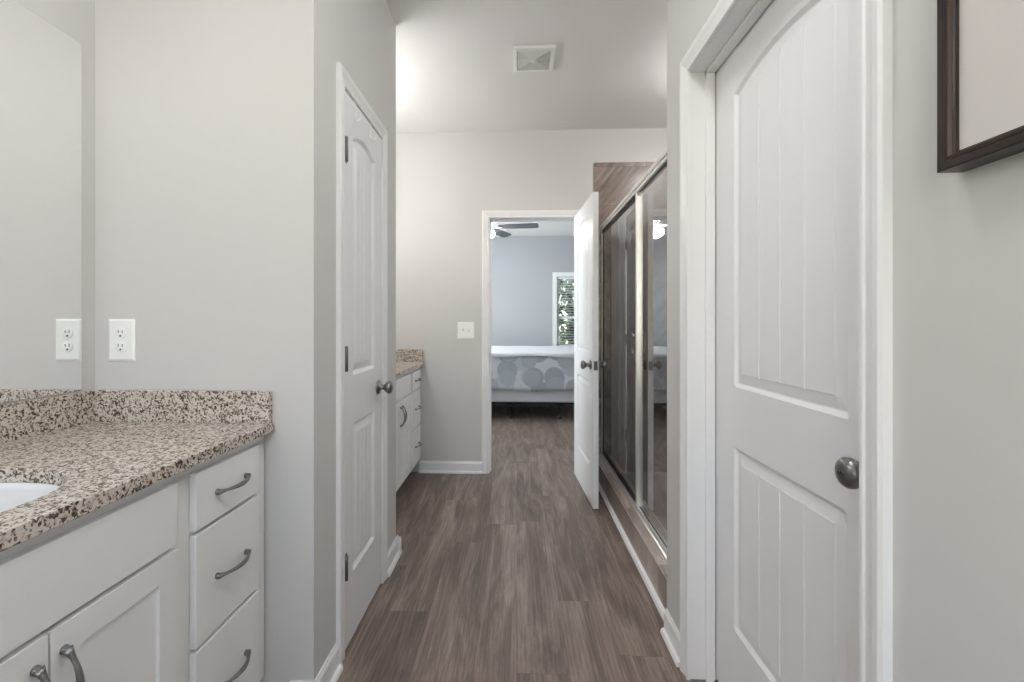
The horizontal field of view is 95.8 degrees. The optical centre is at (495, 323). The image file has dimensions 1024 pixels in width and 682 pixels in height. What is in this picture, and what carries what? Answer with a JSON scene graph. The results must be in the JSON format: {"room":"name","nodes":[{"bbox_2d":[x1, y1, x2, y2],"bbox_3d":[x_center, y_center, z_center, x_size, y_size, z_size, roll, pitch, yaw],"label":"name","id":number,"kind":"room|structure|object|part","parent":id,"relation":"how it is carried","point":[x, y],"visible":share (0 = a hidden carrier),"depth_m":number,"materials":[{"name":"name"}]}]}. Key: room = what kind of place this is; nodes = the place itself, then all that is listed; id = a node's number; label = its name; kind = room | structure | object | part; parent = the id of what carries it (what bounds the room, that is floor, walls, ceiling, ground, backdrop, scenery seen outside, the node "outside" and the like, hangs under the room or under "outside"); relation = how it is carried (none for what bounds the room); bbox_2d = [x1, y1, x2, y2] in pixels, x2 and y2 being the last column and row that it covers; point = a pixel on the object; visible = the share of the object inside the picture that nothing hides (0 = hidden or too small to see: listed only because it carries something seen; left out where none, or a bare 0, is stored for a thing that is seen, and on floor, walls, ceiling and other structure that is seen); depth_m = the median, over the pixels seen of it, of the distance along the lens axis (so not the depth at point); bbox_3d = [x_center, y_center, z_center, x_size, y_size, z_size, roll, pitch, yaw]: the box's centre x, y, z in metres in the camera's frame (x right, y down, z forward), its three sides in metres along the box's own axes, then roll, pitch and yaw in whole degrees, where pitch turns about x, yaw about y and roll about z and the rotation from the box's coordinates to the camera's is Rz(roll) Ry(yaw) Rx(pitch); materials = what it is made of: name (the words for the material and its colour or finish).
{"room":"bathroom","nodes":[
{"label":"bathroom","id":0,"kind":"room"},
{"bbox_2d":[0,0,94,403],"bbox_3d":[-1.326,-0.175,1.236,0.100,2.743,5.050,0,0,3],"label":"wall","id":1,"kind":"structure","parent":0,"point":[75,18],"depth_m":1.43,"materials":[{"name":"beige paint"}]},
{"bbox_2d":[0,0,81,402],"bbox_3d":[-1.294,-0.325,0.790,0.003,1.060,1.243,0,0,3],"label":"wall mirror","id":2,"kind":"object","parent":1,"relation":"attached to","point":[41,65],"visible":1,"depth_m":1.29,"materials":[{"name":"grey mirror"}]},
{"bbox_2d":[95,0,326,681],"bbox_3d":[-0.912,-0.175,1.492,0.704,2.743,0.100,0,0,3],"label":"wall","id":3,"kind":"structure","parent":0,"point":[211,115],"depth_m":1.44,"materials":[{"name":"beige paint"}]},
{"bbox_2d":[109,319,135,360],"bbox_3d":[-1.176,0.050,1.450,0.086,0.132,0.008,0,0,3],"label":"wall outlet","id":4,"kind":"object","parent":3,"relation":"attached to","point":[122,332],"visible":1,"depth_m":1.45,"materials":[{"name":"white plastic"}]},
{"bbox_2d":[115,341,125,351],"bbox_3d":[-1.176,0.071,1.447,0.035,0.035,0.003,0,0,3],"label":"socket","id":5,"kind":"object","parent":4,"relation":"attached to","point":[120,346],"depth_m":1.45,"materials":[{"name":"grey plastic"}]},
{"bbox_2d":[115,328,125,338],"bbox_3d":[-1.176,0.029,1.447,0.035,0.035,0.003,0,0,3],"label":"socket","id":6,"kind":"object","parent":4,"relation":"attached to","point":[120,333],"depth_m":1.45,"materials":[{"name":"grey plastic"}]},
{"bbox_2d":[327,0,395,656],"bbox_3d":[-0.890,-0.175,1.977,0.704,2.743,0.870,0,0,3],"label":"wall","id":7,"kind":"structure","parent":0,"point":[361,34],"depth_m":1.79,"materials":[{"name":"beige paint"}]},
{"bbox_2d":[290,642,342,681],"bbox_3d":[-0.583,1.149,1.502,0.100,0.093,0.201,0,0,3],"label":"baseboard","id":8,"kind":"structure","parent":7,"relation":"attached to","point":[331,670],"depth_m":1.53,"materials":[{"name":"white wood"}]},
{"bbox_2d":[336,62,387,665],"bbox_3d":[-0.532,0.143,1.893,0.018,2.105,0.584,0,0,3],"label":"trim","id":9,"kind":"structure","parent":7,"relation":"attached to","point":[344,82],"depth_m":1.62,"materials":[{"name":"white wood"}]},
{"bbox_2d":[345,91,392,649],"bbox_3d":[-0.520,0.168,1.889,0.102,2.028,0.465,0,0,3],"label":"door","id":10,"kind":"structure","parent":7,"relation":"in","point":[364,386],"depth_m":1.87,"materials":[{"name":"white wood"}]},
{"bbox_2d":[354,102,361,122],"bbox_3d":[-0.546,-0.809,1.771,0.064,0.077,0.018,0,0,3],"label":"hook","id":11,"kind":"object","parent":10,"relation":"attached to","point":[354,102],"visible":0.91,"depth_m":1.77,"materials":[{"name":"white plastic"}]},
{"bbox_3d":[-0.495,0.282,2.062,0.068,0.064,0.064,0,0,3],"label":"knob","id":12,"kind":"part","parent":10,"relation":"part of","materials":[{"name":"silver metal"}]},
{"bbox_2d":[388,534,401,576],"bbox_3d":[-0.547,1.149,2.304,0.100,0.093,0.237,0,0,3],"label":"baseboard","id":13,"kind":"structure","parent":7,"relation":"attached to","point":[394,552],"depth_m":2.31,"materials":[{"name":"white wood"}]},
{"bbox_2d":[386,0,666,236],"bbox_3d":[0.204,-1.572,3.419,5.300,0.050,9.750,0,0,3],"label":"ceiling","id":14,"kind":"structure","parent":0,"point":[454,58],"depth_m":2.80,"materials":[{"name":"paint"}]},
{"bbox_2d":[491,222,538,237],"bbox_3d":[-0.097,-1.320,5.973,1.292,0.452,1.314,0,0,3],"label":"ceiling fan","id":15,"kind":"object","parent":14,"relation":"hanging from","point":[494,230],"visible":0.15,"depth_m":5.95,"materials":[{"name":"white plastic"}]},
{"bbox_3d":[0.059,-1.256,6.372,0.136,0.037,0.510,0,0,27],"label":"blade","id":16,"kind":"part","parent":15,"relation":"part of","materials":[{"name":"grey"}]},
{"bbox_3d":[0.289,-1.256,5.929,0.510,0.037,0.136,0,0,9],"label":"blade","id":17,"kind":"part","parent":15,"relation":"part of","materials":[{"name":"grey"}]},
{"bbox_2d":[513,44,555,71],"bbox_3d":[0.217,-1.532,2.677,0.236,0.027,0.244,0,0,3],"label":"ceiling vent","id":18,"kind":"object","parent":14,"relation":"in","point":[526,58],"visible":1,"depth_m":2.66,"materials":[{"name":"white plastic"}]},
{"bbox_2d":[337,404,717,681],"bbox_3d":[0.204,1.206,3.419,5.300,0.080,9.750,0,0,3],"label":"floor","id":19,"kind":"structure","parent":0,"point":[509,573],"depth_m":2.13,"materials":[{"name":"wood"}]},
{"bbox_2d":[0,436,263,681],"bbox_3d":[-0.993,0.764,0.786,0.599,0.864,1.312,0,0,3],"label":"bathroom vanity","id":20,"kind":"object","parent":19,"relation":"on","point":[163,581],"visible":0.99,"depth_m":0.97,"materials":[{"name":"white paint"}]},
{"bbox_3d":[-0.746,0.784,0.612,0.018,0.557,0.286,0,0,3],"label":"door","id":21,"kind":"part","parent":20,"relation":"part of","materials":[{"name":"white paint"}]},
{"bbox_3d":[-0.714,0.610,0.732,0.036,0.137,0.018,0,0,3],"label":"handle","id":22,"kind":"part","parent":20,"relation":"part of","materials":[{"name":"silver metal"}]},
{"bbox_3d":[-0.712,0.610,0.779,0.036,0.137,0.018,0,0,3],"label":"handle","id":23,"kind":"part","parent":20,"relation":"part of","materials":[{"name":"silver metal"}]},
{"bbox_3d":[-0.733,0.784,0.901,0.018,0.557,0.286,0,0,3],"label":"door","id":24,"kind":"part","parent":20,"relation":"part of","materials":[{"name":"white paint"}]},
{"bbox_2d":[0,389,273,551],"bbox_3d":[-1.004,0.269,0.781,0.579,0.126,1.327,0,0,3],"label":"countertop","id":25,"kind":"structure","parent":20,"relation":"on","point":[102,447],"depth_m":1.19,"materials":[{"name":"beige stone"}]},
{"bbox_2d":[0,483,60,511],"bbox_3d":[-1.002,0.410,0.768,0.430,0.156,0.418,0,0,3],"label":"sink","id":26,"kind":"object","parent":25,"relation":"in","point":[12,495],"visible":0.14,"depth_m":0.96,"materials":[{"name":"white ceramic"}]},
{"bbox_3d":[-0.718,0.925,1.236,0.018,0.275,0.270,0,0,3],"label":"drawer","id":27,"kind":"part","parent":20,"relation":"part of","materials":[{"name":"white paint"}]},
{"bbox_3d":[-0.718,0.642,1.236,0.018,0.272,0.270,0,0,3],"label":"drawer","id":28,"kind":"part","parent":20,"relation":"part of","materials":[{"name":"white paint"}]},
{"bbox_3d":[-0.718,0.427,1.236,0.018,0.139,0.270,0,0,3],"label":"drawer","id":29,"kind":"part","parent":20,"relation":"part of","materials":[{"name":"white paint"}]},
{"bbox_3d":[-0.691,0.642,1.239,0.037,0.016,0.140,0,0,3],"label":"handle","id":30,"kind":"part","parent":20,"relation":"part of","materials":[{"name":"silver metal"}]},
{"bbox_3d":[-0.691,0.427,1.239,0.037,0.016,0.140,0,0,3],"label":"handle","id":31,"kind":"part","parent":20,"relation":"part of","materials":[{"name":"silver metal"}]},
{"bbox_3d":[-0.691,0.925,1.239,0.037,0.016,0.140,0,0,3],"label":"handle","id":32,"kind":"part","parent":20,"relation":"part of","materials":[{"name":"silver metal"}]},
{"bbox_2d":[396,367,421,491],"bbox_3d":[-0.890,0.764,3.084,0.599,0.864,1.312,0,0,3],"label":"bathroom vanity","id":33,"kind":"object","parent":19,"relation":"on","point":[408,407],"visible":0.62,"depth_m":3.26,"materials":[{"name":"white paint"}]},
{"bbox_3d":[-0.643,0.784,2.910,0.018,0.557,0.286,0,0,3],"label":"door","id":34,"kind":"part","parent":33,"relation":"part of","materials":[{"name":"white paint"}]},
{"bbox_3d":[-0.611,0.610,3.030,0.036,0.137,0.018,0,0,3],"label":"handle","id":35,"kind":"part","parent":33,"relation":"part of","materials":[{"name":"silver metal"}]},
{"bbox_3d":[-0.630,0.784,3.199,0.018,0.557,0.286,0,0,3],"label":"door","id":36,"kind":"part","parent":33,"relation":"part of","materials":[{"name":"white paint"}]},
{"bbox_2d":[396,349,423,376],"bbox_3d":[-0.901,0.269,3.079,0.579,0.126,1.327,0,0,3],"label":"countertop","id":37,"kind":"structure","parent":33,"relation":"on","point":[407,360],"depth_m":3.71,"materials":[{"name":"beige stone"}]},
{"bbox_3d":[-0.615,0.642,3.534,0.018,0.272,0.270,0,0,3],"label":"drawer","id":38,"kind":"part","parent":33,"relation":"part of","materials":[{"name":"white paint"}]},
{"bbox_3d":[-0.615,0.427,3.534,0.018,0.139,0.270,0,0,3],"label":"drawer","id":39,"kind":"part","parent":33,"relation":"part of","materials":[{"name":"white paint"}]},
{"bbox_3d":[-0.615,0.925,3.534,0.018,0.275,0.270,0,0,3],"label":"drawer","id":40,"kind":"part","parent":33,"relation":"part of","materials":[{"name":"white paint"}]},
{"bbox_2d":[491,402,573,418],"bbox_3d":[0.195,1.089,6.620,2.175,0.213,1.585,0,0,3],"label":"frame","id":41,"kind":"object","parent":19,"relation":"on","point":[508,404],"visible":0.28,"depth_m":5.82,"materials":[{"name":"black metal"}]},
{"bbox_3d":[0.183,1.103,5.855,0.110,0.187,0.045,0,0,3],"label":"leg","id":42,"kind":"part","parent":41,"relation":"part of","materials":[{"name":"black metal"}]},
{"bbox_2d":[491,390,573,402],"bbox_3d":[0.188,0.879,6.623,2.180,0.206,1.650,0,0,3],"label":"box spring","id":43,"kind":"object","parent":41,"relation":"on","point":[496,395],"visible":0.04,"depth_m":5.79,"materials":[{"name":"white fabric"}]},
{"bbox_3d":[0.188,0.588,6.623,2.180,0.375,1.630,0,0,3],"label":"mattress","id":44,"kind":"object","parent":43,"relation":"on","visible":0},
{"bbox_2d":[491,346,573,391],"bbox_3d":[0.188,0.596,6.623,2.250,0.550,1.786,0,0,3],"label":"comforter","id":45,"kind":"object","parent":44,"relation":"on","point":[513,368],"visible":0.51,"depth_m":5.74,"materials":[{"name":"white fabric"}]},
{"bbox_3d":[0.803,1.103,5.827,0.110,0.187,0.045,0,0,3],"label":"leg","id":46,"kind":"part","parent":41,"relation":"part of","materials":[{"name":"black metal"}]},
{"bbox_2d":[599,455,666,609],"bbox_3d":[0.800,1.117,2.722,0.136,0.158,1.868,0,0,3],"label":"shower curb","id":47,"kind":"object","parent":19,"relation":"on","point":[655,575],"visible":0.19,"depth_m":2.38,"materials":[{"name":"stone"}]},
{"bbox_2d":[600,148,666,559],"bbox_3d":[0.795,0.129,2.728,0.061,1.816,1.856,0,0,3],"label":"shower door frame","id":48,"kind":"structure","parent":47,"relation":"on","point":[612,443],"depth_m":3.02,"materials":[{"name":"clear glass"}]},
{"bbox_3d":[0.821,0.140,3.106,0.006,1.707,1.030,0,0,3],"label":"swing door","id":49,"kind":"part","parent":48,"relation":"part of","materials":[{"name":"clear glass"}]},
{"bbox_3d":[0.774,0.111,2.592,0.032,0.130,0.012,0,0,3],"label":"pull handle","id":50,"kind":"part","parent":48,"relation":"part of","materials":[{"name":"silver metal"}]},
{"bbox_3d":[0.796,0.141,2.567,0.038,1.743,0.028,0,0,3],"label":"post","id":51,"kind":"part","parent":48,"relation":"part of","materials":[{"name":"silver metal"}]},
{"bbox_2d":[396,128,666,471],"bbox_3d":[0.379,-0.175,3.744,3.280,2.743,0.115,0,0,3],"label":"wall","id":52,"kind":"structure","parent":0,"point":[445,181],"depth_m":3.72,"materials":[{"name":"beige paint"}]},
{"bbox_2d":[419,461,481,473],"bbox_3d":[-0.365,1.149,3.707,0.504,0.093,0.026,0,0,3],"label":"baseboard","id":53,"kind":"structure","parent":52,"relation":"attached to","point":[447,467],"depth_m":3.71,"materials":[{"name":"white wood"}]},
{"bbox_2d":[458,322,473,338],"bbox_3d":[-0.242,0.050,3.705,0.134,0.134,0.019,0,0,3],"label":"light switch","id":54,"kind":"object","parent":52,"relation":"attached to","point":[465,329],"visible":1,"depth_m":3.71,"materials":[{"name":"white plastic"}]},
{"bbox_2d":[482,210,578,473],"bbox_3d":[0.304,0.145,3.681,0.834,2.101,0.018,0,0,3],"label":"trim","id":55,"kind":"structure","parent":52,"relation":"attached to","point":[486,215],"depth_m":3.69,"materials":[{"name":"white wood"}]},
{"bbox_2d":[574,192,606,508],"bbox_3d":[0.638,0.168,3.315,0.170,2.028,0.722,0,0,0],"label":"door","id":56,"kind":"structure","parent":52,"relation":"in","point":[586,221],"depth_m":3.13,"materials":[{"name":"white wood"}]},
{"bbox_3d":[0.587,0.266,3.019,0.068,0.064,0.064,0,0,0],"label":"knob","id":57,"kind":"part","parent":56,"relation":"part of","materials":[{"name":"silver metal"}]},
{"bbox_3d":[0.638,0.267,2.956,0.025,0.058,0.003,0,0,0],"label":"latch plate","id":58,"kind":"part","parent":56,"relation":"part of","materials":[{"name":"grey metal"}]},
{"bbox_3d":[0.690,0.266,3.019,0.068,0.064,0.064,0,0,0],"label":"knob","id":59,"kind":"part","parent":56,"relation":"part of","materials":[{"name":"silver metal"}]},
{"bbox_2d":[594,162,666,471],"bbox_3d":[1.344,-0.041,3.638,1.141,2.474,0.010,0,0,3],"label":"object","id":60,"kind":"structure","parent":52,"relation":"attached to","point":[613,181],"depth_m":3.64,"materials":[{"name":"stone"}]},
{"bbox_2d":[491,236,573,345],"bbox_3d":[0.420,-0.175,8.229,5.100,2.743,0.120,0,0,3],"label":"wall","id":61,"kind":"structure","parent":0,"point":[523,267],"depth_m":8.16,"materials":[{"name":"paint"}]},
{"bbox_2d":[553,272,573,345],"bbox_3d":[1.498,-0.242,8.158,1.030,1.337,0.145,0,0,3],"label":"window","id":62,"kind":"structure","parent":61,"relation":"in","point":[555,274],"depth_m":8.12,"materials":[{"name":"white plastic"}]},
{"bbox_2d":[557,277,573,345],"bbox_3d":[1.498,-0.219,8.146,0.838,1.226,0.039,0,0,3],"label":"window blind","id":63,"kind":"object","parent":62,"relation":"attached to","point":[557,277],"visible":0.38,"depth_m":8.15,"materials":[{"name":"white plastic"}]},
{"bbox_2d":[667,0,1023,681],"bbox_3d":[1.175,-0.175,0.182,1.168,2.743,3.170,0,0,3],"label":"wall","id":64,"kind":"structure","parent":0,"point":[958,238],"depth_m":0.63,"materials":[{"name":"beige paint"}]},
{"bbox_2d":[599,483,664,621],"bbox_3d":[0.722,1.185,2.726,0.020,0.022,1.866,0,0,3],"label":"trim","id":65,"kind":"structure","parent":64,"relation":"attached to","point":[661,609],"depth_m":2.32,"materials":[{"name":"white wood"}]},
{"bbox_2d":[599,464,666,579],"bbox_3d":[0.732,1.038,2.725,0.003,0.002,1.867,0,0,3],"label":"trim","id":66,"kind":"structure","parent":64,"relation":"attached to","point":[599,464],"depth_m":2.32,"materials":[{"name":"white"}]},
{"bbox_2d":[660,608,679,666],"bbox_3d":[0.646,1.149,1.701,0.026,0.093,0.183,0,0,3],"label":"baseboard","id":67,"kind":"structure","parent":64,"relation":"attached to","point":[670,633],"depth_m":1.70,"materials":[{"name":"white wood"}]},
{"bbox_2d":[690,0,771,681],"bbox_3d":[0.698,0.168,1.169,0.125,2.056,0.802,0,0,3],"label":"trim","id":68,"kind":"structure","parent":64,"relation":"attached to","point":[745,13],"depth_m":1.55,"materials":[{"name":"white wood"}]},
{"bbox_2d":[680,0,892,681],"bbox_3d":[0.626,0.144,1.162,0.018,2.103,0.892,0,0,3],"label":"trim","id":69,"kind":"structure","parent":64,"relation":"attached to","point":[875,16],"depth_m":0.75,"materials":[{"name":"white wood"}]},
{"bbox_2d":[715,0,858,681],"bbox_3d":[0.701,0.168,1.170,0.106,2.028,0.762,0,0,3],"label":"door","id":70,"kind":"structure","parent":64,"relation":"in","point":[787,94],"depth_m":1.15,"materials":[{"name":"white wood"}]},
{"bbox_3d":[0.670,0.275,0.852,0.068,0.064,0.064,0,0,3],"label":"knob","id":71,"kind":"part","parent":70,"relation":"part of","materials":[{"name":"silver metal"}]},
{"bbox_2d":[937,0,1023,172],"bbox_3d":[0.581,-0.551,0.340,0.032,0.706,0.531,0,0,3],"label":"framed picture","id":72,"kind":"object","parent":64,"relation":"attached to","point":[980,43],"visible":1,"depth_m":0.56,"materials":[{"name":"brown wood"}]},
{"bbox_3d":[0.219,-0.175,3.765,5.300,2.743,0.112,0,0,3],"label":"wall","id":73,"kind":"structure","parent":0,"visible":0},
{"bbox_2d":[491,220,573,221],"bbox_3d":[0.310,0.145,3.826,0.834,2.101,0.018,0,0,3],"label":"trim","id":74,"kind":"structure","parent":73,"relation":"attached to","point":[571,220],"depth_m":3.82,"materials":[{"name":"white wood"}]},
{"label":"outside","id":75,"kind":"structure","parent":0,"visible":0},
{"bbox_3d":[1.860,1.521,19.096,30.000,0.050,21.680,0,0,3],"label":"ground","id":76,"kind":"structure","parent":75,"visible":0},
{"bbox_2d":[559,279,573,343],"bbox_3d":[1.874,-0.371,11.527,2.286,3.744,2.251,0,0,3],"label":"tree","id":77,"kind":"object","parent":76,"relation":"on","point":[563,295],"visible":0.06,"depth_m":11.16,"materials":[{"name":"green plant"}]}
]}

